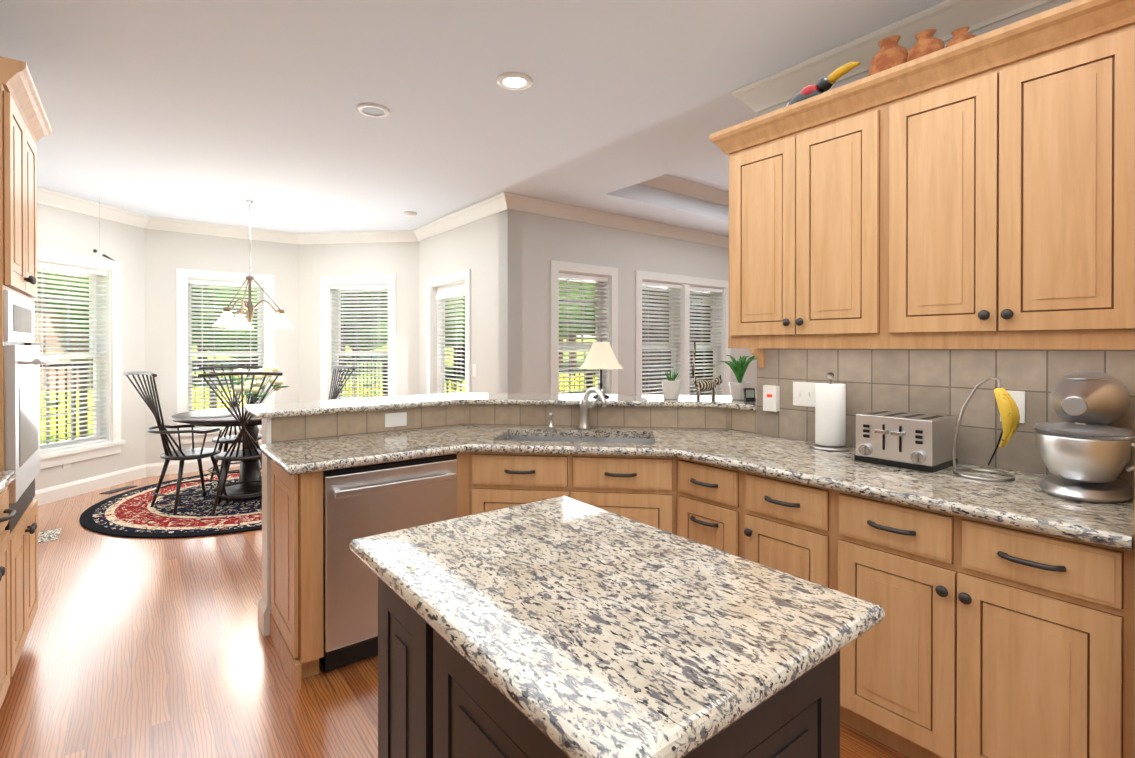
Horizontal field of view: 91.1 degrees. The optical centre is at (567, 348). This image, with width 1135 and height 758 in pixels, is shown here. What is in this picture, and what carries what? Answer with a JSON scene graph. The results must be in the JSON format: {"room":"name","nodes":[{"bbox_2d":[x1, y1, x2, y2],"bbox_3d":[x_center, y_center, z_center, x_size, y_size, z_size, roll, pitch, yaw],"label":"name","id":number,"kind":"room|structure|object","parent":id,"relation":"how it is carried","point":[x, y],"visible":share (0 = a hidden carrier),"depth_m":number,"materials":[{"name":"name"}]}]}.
{"room":"kitchen","nodes":[
{"label":"kitchen","id":0,"kind":"room"},
{"bbox_2d":[0,464,908,757],"bbox_3d":[0.784,1.466,4.224,9.020,0.200,9.665,0,0,-38],"label":"floor","id":1,"kind":"structure","parent":0,"point":[148,646],"depth_m":2.38,"materials":[{"name":"brown wood"}]},
{"bbox_2d":[0,486,15,708],"bbox_3d":[-2.118,0.939,1.621,0.614,0.876,0.757,0,0,-38],"label":"base cabinet","id":2,"kind":"object","parent":1,"relation":"on","point":[7,514],"depth_m":2.01,"materials":[{"name":"brown wood"}]},
{"bbox_2d":[0,470,14,493],"bbox_3d":[-1.883,0.481,1.320,0.641,0.038,1.516,0,0,-38],"label":"countertop","id":3,"kind":"structure","parent":2,"relation":"on","point":[7,478],"depth_m":2.00,"materials":[{"name":"stone"}]},
{"bbox_2d":[0,56,50,677],"bbox_3d":[-2.592,0.139,2.256,0.672,2.470,0.826,0,0,-38],"label":"tall cabinet","id":4,"kind":"object","parent":1,"relation":"on","point":[25,126],"visible":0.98,"depth_m":2.27,"materials":[{"name":"brown wood"}]},
{"bbox_2d":[4,290,57,531],"bbox_3d":[-2.539,0.244,2.256,0.653,0.930,0.696,0,0,-38],"label":"wall oven","id":5,"kind":"object","parent":4,"relation":"in","point":[22,362],"visible":0.96,"depth_m":2.27,"materials":[{"name":"white metal"}]},
{"bbox_2d":[38,528,60,542],"bbox_3d":[-3.783,1.364,4.054,0.120,0.003,0.320,0,0,-38],"label":"floor vent","id":6,"kind":"object","parent":1,"relation":"in","point":[48,535],"depth_m":4.05,"materials":[{"name":"white metal"}]},
{"bbox_2d":[100,486,136,493],"bbox_3d":[-4.311,1.359,5.353,0.100,0.004,0.300,0,0,7],"label":"floor vent","id":7,"kind":"object","parent":1,"relation":"in","point":[126,487],"depth_m":5.32,"materials":[{"name":"black"}]},
{"bbox_2d":[79,469,261,537],"bbox_3d":[-2.962,1.355,5.199,2.400,0.012,2.400,0,0,-38],"label":"rug","id":8,"kind":"object","parent":1,"relation":"on","point":[131,513],"visible":0.44,"depth_m":4.55,"materials":[{"name":"fabric"}]},
{"bbox_2d":[123,371,229,514],"bbox_3d":[-3.267,0.767,4.730,0.584,1.163,0.641,0,0,33],"label":"chair","id":9,"kind":"object","parent":8,"relation":"on","point":[183,455],"visible":0.92,"depth_m":4.61,"materials":[{"name":"black wood"}]},
{"bbox_2d":[170,406,261,500],"bbox_3d":[-2.962,0.966,5.197,1.220,0.763,1.220,0,0,-38],"label":"dining table","id":10,"kind":"object","parent":8,"relation":"on","point":[250,470],"visible":0.46,"depth_m":5.04,"materials":[{"name":"black wood"}]},
{"bbox_2d":[232,365,289,404],"bbox_3d":[-2.914,0.373,5.271,0.485,0.436,0.543,0,0,-38],"label":"plant","id":11,"kind":"object","parent":10,"relation":"on","point":[278,383],"visible":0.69,"depth_m":5.21,"materials":[{"name":"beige plant"}]},
{"bbox_2d":[199,366,262,489],"bbox_3d":[-3.343,0.763,5.614,0.583,1.163,0.655,0,0,-38],"label":"chair","id":12,"kind":"object","parent":8,"relation":"on","point":[227,440],"visible":0.5,"depth_m":5.68,"materials":[{"name":"black wood"}]},
{"bbox_2d":[198,372,282,515],"bbox_3d":[-2.731,0.767,4.651,0.624,1.163,0.693,0,0,-38],"label":"chair","id":13,"kind":"object","parent":8,"relation":"on","point":[229,456],"visible":0.71,"depth_m":4.54,"materials":[{"name":"black wood"}]},
{"bbox_2d":[328,366,355,399],"bbox_3d":[-2.558,0.763,5.603,0.664,1.163,0.584,0,0,-38],"label":"chair","id":14,"kind":"object","parent":8,"relation":"on","point":[335,392],"visible":0.17,"depth_m":5.73,"materials":[{"name":"black wood"}]},
{"bbox_2d":[319,454,456,671],"bbox_3d":[-0.910,0.936,2.661,0.592,0.864,0.582,0,0,-38],"label":"dishwasher","id":15,"kind":"object","parent":1,"relation":"on","point":[367,500],"visible":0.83,"depth_m":2.38,"materials":[{"name":"silver metal"}]},
{"bbox_2d":[457,452,473,517],"bbox_3d":[-0.548,0.933,2.943,0.317,0.876,0.601,0,0,-38],"label":"base cabinet","id":16,"kind":"object","parent":1,"relation":"on","point":[465,461],"depth_m":2.69,"materials":[{"name":"brown wood"}]},
{"bbox_2d":[474,452,665,530],"bbox_3d":[0.015,0.935,2.653,0.716,0.876,0.716,0,0,-38],"label":"base cabinet","id":17,"kind":"object","parent":1,"relation":"on","point":[632,487],"depth_m":2.62,"materials":[{"name":"brown wood"}]},
{"bbox_2d":[260,425,1133,550],"bbox_3d":[0.228,0.478,2.212,2.140,0.038,2.754,0,0,-38],"label":"countertop","id":18,"kind":"structure","parent":17,"relation":"on","point":[1023,500],"depth_m":2.26,"materials":[{"name":"stone"}]},
{"bbox_2d":[548,387,606,429],"bbox_3d":[0.070,0.332,3.080,0.247,0.244,0.365,0,0,-38],"label":"faucet","id":19,"kind":"object","parent":18,"relation":"on","point":[585,406],"visible":1,"depth_m":3.11,"materials":[{"name":"silver metal"}]},
{"bbox_2d":[503,436,653,443],"bbox_3d":[0.046,0.588,2.905,0.824,0.186,0.404,0,0,7],"label":"sink","id":20,"kind":"object","parent":18,"relation":"in","point":[581,439],"visible":0.02,"depth_m":3.09,"materials":[{"name":"silver metal"}]},
{"bbox_2d":[810,372,850,450],"bbox_3d":[1.202,0.283,2.547,0.170,0.347,0.170,0,0,-38],"label":"paper towel holder","id":21,"kind":"object","parent":18,"relation":"on","point":[830,415],"visible":1,"depth_m":2.50,"materials":[{"name":"white paper"}]},
{"bbox_2d":[854,410,956,472],"bbox_3d":[1.344,0.362,2.227,0.280,0.191,0.285,0,0,-38],"label":"toaster","id":22,"kind":"object","parent":18,"relation":"on","point":[915,441],"visible":1,"depth_m":2.15,"materials":[{"name":"silver metal"}]},
{"bbox_2d":[952,376,1014,481],"bbox_3d":[1.492,0.279,2.004,0.180,0.360,0.187,0,0,-38],"label":"stand","id":23,"kind":"object","parent":18,"relation":"on","point":[956,469],"visible":1,"depth_m":2.03,"materials":[{"name":"silver metal"}]},
{"bbox_2d":[994,387,1019,447],"bbox_3d":[1.534,0.243,1.949,0.108,0.208,0.062,0,0,-38],"label":"bananas","id":24,"kind":"object","parent":23,"relation":"hanging from","point":[1009,411],"visible":1,"depth_m":1.93,"materials":[{"name":"yellow food"}]},
{"bbox_2d":[1034,370,1134,502],"bbox_3d":[1.670,0.265,1.774,0.363,0.388,0.257,0,0,-38],"label":"stand mixer","id":25,"kind":"object","parent":18,"relation":"on","point":[1084,451],"visible":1,"depth_m":1.69,"materials":[{"name":"silver metal"}]},
{"bbox_2d":[378,577,839,757],"bbox_3d":[0.022,0.940,1.184,0.580,0.876,0.870,0,0,-38],"label":"kitchen island","id":26,"kind":"object","parent":1,"relation":"on","point":[439,696],"visible":0.29,"depth_m":0.97,"materials":[{"name":"brown wood"}]},
{"bbox_2d":[349,496,884,757],"bbox_3d":[0.022,0.482,1.182,0.662,0.038,0.952,0,0,-38],"label":"island countertop","id":27,"kind":"structure","parent":26,"relation":"on","point":[569,627],"depth_m":0.96,"materials":[{"name":"stone"}]},
{"bbox_2d":[666,457,741,556],"bbox_3d":[0.807,0.935,2.622,0.666,0.876,0.410,0,0,-38],"label":"base cabinet","id":28,"kind":"object","parent":1,"relation":"on","point":[704,501],"depth_m":2.43,"materials":[{"name":"brown wood"}]},
{"bbox_2d":[742,471,825,585],"bbox_3d":[1.069,0.936,2.326,0.615,0.876,0.380,0,0,-38],"label":"base cabinet","id":29,"kind":"object","parent":1,"relation":"on","point":[784,521],"depth_m":2.13,"materials":[{"name":"brown wood"}]},
{"bbox_2d":[826,488,1133,757],"bbox_3d":[1.419,0.938,1.876,0.615,0.876,0.760,0,0,-38],"label":"base cabinet","id":30,"kind":"object","parent":1,"relation":"on","point":[982,638],"depth_m":1.64,"materials":[{"name":"brown wood"}]},
{"bbox_2d":[1133,465,1134,757],"bbox_3d":[1.945,0.168,1.203,0.678,2.420,0.937,0,0,-38],"label":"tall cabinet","id":31,"kind":"object","parent":1,"relation":"on","point":[1134,626],"depth_m":1.37,"materials":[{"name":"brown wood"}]},
{"bbox_2d":[0,0,945,235],"bbox_3d":[0.784,-1.564,4.212,9.020,0.380,9.665,0,0,-38],"label":"ceiling","id":32,"kind":"structure","parent":0,"point":[212,111],"depth_m":3.05,"materials":[{"name":"white paint"}]},
{"bbox_2d":[93,198,113,262],"bbox_3d":[-4.302,-1.068,4.848,0.541,0.615,0.542,0,0,-38],"label":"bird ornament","id":33,"kind":"object","parent":32,"relation":"hanging from","point":[95,251],"visible":0.54,"depth_m":5.08,"materials":[{"name":"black metal"}]},
{"bbox_2d":[212,199,293,328],"bbox_3d":[-2.971,-0.784,5.239,0.674,1.186,0.653,0,0,-38],"label":"pendant chandelier","id":34,"kind":"object","parent":32,"relation":"hanging from","point":[227,319],"visible":1,"depth_m":5.18,"materials":[{"name":"silver metal"}]},
{"bbox_2d":[356,103,389,116],"bbox_3d":[-1.114,-1.364,3.197,0.183,0.011,0.183,0,0,28],"label":"recessed light","id":35,"kind":"object","parent":32,"relation":"in","point":[369,109],"depth_m":3.19,"materials":[{"name":"white metal"}]},
{"bbox_2d":[404,211,416,216],"bbox_3d":[-1.598,-1.362,5.665,0.124,0.034,0.124,0,0,-38],"label":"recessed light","id":36,"kind":"object","parent":32,"relation":"attached to","point":[410,214],"visible":1,"depth_m":5.63,"materials":[{"name":"white plastic"}]},
{"bbox_2d":[497,72,532,89],"bbox_3d":[-0.270,-1.362,2.851,0.183,0.011,0.183,0,0,28],"label":"recessed light","id":37,"kind":"object","parent":32,"relation":"in","point":[514,81],"depth_m":2.84,"materials":[{"name":"white"}]},
{"bbox_2d":[35,0,1134,634],"bbox_3d":[0.784,-0.004,4.218,8.740,2.740,9.385,0,0,-38],"label":"wall","id":38,"kind":"structure","parent":0,"point":[505,256],"depth_m":5.25,"materials":[{"name":"white paint"}]},
{"bbox_2d":[32,249,124,468],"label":"window","id":39,"kind":"structure","parent":38,"relation":"in","point":[92,317],"depth_m":5.27,"materials":[{"name":"white wood"}]},
{"bbox_2d":[33,458,266,635],"bbox_3d":[-0.645,1.291,6.063,8.420,0.135,4.406,0,0,-38],"label":"baseboard","id":40,"kind":"structure","parent":38,"relation":"attached to","point":[67,490],"depth_m":5.41,"materials":[{"name":"white"}]},
{"bbox_2d":[175,268,273,443],"bbox_3d":[-3.913,0.087,6.395,0.990,1.910,0.225,0,0,-38],"label":"window","id":41,"kind":"structure","parent":38,"relation":"in","point":[259,326],"depth_m":6.28,"materials":[{"name":"white wood"}]},
{"bbox_2d":[320,275,395,399],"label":"window","id":42,"kind":"structure","parent":38,"relation":"in","point":[355,289],"depth_m":6.74,"materials":[{"name":"white wood"}]},
{"bbox_2d":[385,412,406,426],"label":"outlet","id":43,"kind":"object","parent":38,"relation":"attached to","point":[391,419],"depth_m":3.04,"materials":[{"name":"white plastic"}]},
{"bbox_2d":[427,269,470,393],"bbox_3d":[-1.230,0.281,6.046,0.180,2.155,1.030,0,0,-38],"label":"window","id":44,"kind":"structure","parent":38,"relation":"in","point":[465,275],"depth_m":6.27,"materials":[{"name":"white wood"}]},
{"bbox_2d":[436,282,464,393],"bbox_3d":[-1.245,0.327,6.034,0.109,2.040,0.824,0,0,-38],"label":"window blind","id":45,"kind":"structure","parent":38,"relation":"in","point":[450,292],"depth_m":6.07,"materials":[{"name":"white plastic"}]},
{"bbox_2d":[472,364,475,375],"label":"light switch","id":46,"kind":"object","parent":38,"relation":"attached to","point":[473,365],"depth_m":5.53,"materials":[{"name":"white plastic"}]},
{"bbox_2d":[243,393,756,418],"bbox_3d":[-0.221,0.314,3.076,2.516,0.030,1.684,0,0,-38],"label":"bar","id":47,"kind":"object","parent":38,"relation":"on","point":[274,410],"visible":0.77,"depth_m":3.16,"materials":[{"name":"stone"}]},
{"bbox_2d":[579,341,622,397],"bbox_3d":[0.205,0.125,3.399,0.270,0.345,0.270,0,0,-38],"label":"table lamp","id":48,"kind":"object","parent":47,"relation":"on","point":[600,355],"visible":0.96,"depth_m":3.33,"materials":[{"name":"beige fabric"}]},
{"bbox_2d":[661,370,680,398],"bbox_3d":[0.611,0.210,3.284,0.116,0.174,0.117,0,0,-38],"label":"plant pot","id":49,"kind":"object","parent":47,"relation":"on","point":[670,387],"visible":1,"depth_m":3.25,"materials":[{"name":"white ceramic"}]},
{"bbox_2d":[692,340,722,398],"bbox_3d":[0.823,0.126,3.268,0.152,0.345,0.121,0,0,-38],"label":"cat figurine","id":50,"kind":"object","parent":47,"relation":"on","point":[705,385],"visible":1,"depth_m":3.25,"materials":[{"name":"ceramic"}]},
{"bbox_2d":[720,355,754,399],"bbox_3d":[0.997,0.167,3.240,0.205,0.261,0.239,0,0,-38],"label":"potted plant","id":51,"kind":"object","parent":47,"relation":"on","point":[739,367],"visible":0.96,"depth_m":3.22,"materials":[{"name":"green plant"}]},
{"bbox_2d":[743,388,755,401],"bbox_3d":[1.020,0.261,3.122,0.060,0.077,0.029,0,0,-8],"label":"display","id":52,"kind":"object","parent":47,"relation":"on","point":[749,394],"visible":1,"depth_m":3.11,"materials":[{"name":"black plastic"}]},
{"bbox_2d":[37,0,1055,247],"bbox_3d":[0.784,-1.456,4.213,8.420,0.395,9.065,0,0,-38],"label":"crown molding","id":53,"kind":"structure","parent":38,"relation":"attached to","point":[947,18],"depth_m":5.15,"materials":[{"name":"white"}]},
{"bbox_2d":[550,260,617,393],"bbox_3d":[0.135,0.006,5.658,0.910,1.700,0.226,0,0,-38],"label":"window","id":54,"kind":"structure","parent":38,"relation":"in","point":[567,345],"depth_m":5.64,"materials":[{"name":"white wood"}]},
{"bbox_2d":[635,270,730,395],"bbox_3d":[1.351,0.002,6.602,1.710,1.700,0.226,0,0,-38],"label":"window","id":55,"kind":"structure","parent":38,"relation":"in","point":[670,325],"depth_m":6.54,"materials":[{"name":"white wood"}]},
{"bbox_2d":[763,385,779,411],"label":"outlet","id":56,"kind":"object","parent":38,"relation":"attached to","point":[771,393],"depth_m":2.85,"materials":[{"name":"white plastic"}]},
{"bbox_2d":[721,73,876,343],"bbox_3d":[1.127,-0.546,2.532,0.340,1.003,0.724,0,0,-38],"label":"upper cabinet","id":57,"kind":"object","parent":38,"relation":"attached to","point":[803,175],"depth_m":2.38,"materials":[{"name":"brown wood"}]},
{"bbox_2d":[780,62,860,108],"bbox_3d":[1.076,-1.126,2.485,0.084,0.156,0.448,0,0,-38],"label":"figurine","id":58,"kind":"object","parent":57,"relation":"on","point":[824,84],"visible":0.67,"depth_m":2.41,"materials":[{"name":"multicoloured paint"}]},
{"bbox_2d":[869,35,907,75],"bbox_3d":[1.293,-1.142,2.238,0.113,0.190,0.150,0,0,-38],"label":"terracotta pot","id":59,"kind":"object","parent":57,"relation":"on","point":[891,53],"visible":0.6,"depth_m":2.20,"materials":[{"name":"orange ceramic"}]},
{"bbox_2d":[793,382,815,406],"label":"light switch","id":60,"kind":"object","parent":38,"relation":"attached to","point":[803,393],"depth_m":2.74,"materials":[{"name":"white plastic"}]},
{"bbox_2d":[988,429,1002,464],"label":"power cord","id":61,"kind":"object","parent":38,"relation":"attached to","point":[993,454],"depth_m":2.12,"materials":[{"name":"black"}]},
{"bbox_2d":[877,0,1134,339],"bbox_3d":[1.570,-0.544,1.962,0.340,1.003,0.720,0,0,-38],"label":"upper cabinet","id":62,"kind":"object","parent":38,"relation":"attached to","point":[977,192],"depth_m":1.82,"materials":[{"name":"brown wood"}]},
{"bbox_2d":[906,29,943,61],"bbox_3d":[1.372,-1.127,2.136,0.098,0.160,0.130,0,0,-38],"label":"terracotta pot","id":63,"kind":"object","parent":62,"relation":"on","point":[927,43],"visible":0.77,"depth_m":2.11,"materials":[{"name":"orange ceramic"}]},
{"bbox_2d":[945,27,974,47],"bbox_3d":[1.443,-1.107,2.045,0.078,0.120,0.104,0,0,-38],"label":"terracotta pot","id":64,"kind":"object","parent":62,"relation":"on","point":[960,35],"visible":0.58,"depth_m":2.03,"materials":[{"name":"orange ceramic"}]},
{"bbox_2d":[1006,390,1024,422],"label":"outlet","id":65,"kind":"object","parent":38,"relation":"attached to","point":[1018,396],"depth_m":2.07,"materials":[{"name":"white plastic"}]},
{"label":"outside","id":66,"kind":"structure","parent":0,"visible":0},
{"bbox_2d":[40,336,597,408],"bbox_3d":[-28.554,-1.026,41.025,240.000,6.000,220.000,0,0,-38],"label":"ground","id":67,"kind":"structure","parent":66,"point":[446,372],"depth_m":50.96,"materials":[{"name":"green plant"}]},
{"bbox_2d":[32,297,92,390],"bbox_3d":[-29.570,-1.534,30.105,15.000,9.100,11.200,0,0,-26],"label":"neighbouring house","id":68,"kind":"structure","parent":67,"relation":"on","point":[62,360],"depth_m":26.97,"materials":[{"name":"brick"}]},
{"bbox_2d":[40,360,387,441],"bbox_3d":[-5.684,1.158,6.180,8.493,1.900,4.417,0,0,-38],"label":"fence","id":69,"kind":"object","parent":67,"relation":"on","point":[86,400],"depth_m":8.77,"materials":[{"name":"black"}]},
{"bbox_2d":[37,268,594,374],"bbox_3d":[-26.747,-6.645,39.426,115.317,17.250,60.165,0,0,-38],"label":"trees","id":70,"kind":"object","parent":67,"relation":"on","point":[462,357],"depth_m":39.59,"materials":[{"name":"green plant"}]},
{"bbox_2d":[40,373,597,443],"bbox_3d":[-5.353,1.533,12.851,21.193,1.773,1.515,0,0,-38],"label":"hedge","id":71,"kind":"object","parent":67,"relation":"on","point":[198,396],"depth_m":10.37,"materials":[{"name":"green plant"}]},
{"bbox_2d":[445,373,594,392],"bbox_3d":[0.402,0.986,8.136,4.939,1.150,3.375,0,0,-38],"label":"deck","id":72,"kind":"object","parent":67,"relation":"on","point":[460,377],"depth_m":8.55,"materials":[{"name":"brown"}]},
{"bbox_2d":[642,287,712,394],"bbox_3d":[3.792,-1.285,10.921,3.840,6.750,3.630,0,0,-38],"label":"window blinds","id":73,"kind":"object","parent":67,"relation":"on","point":[646,383],"depth_m":10.39,"materials":[{"name":"white plastic"}]}
]}

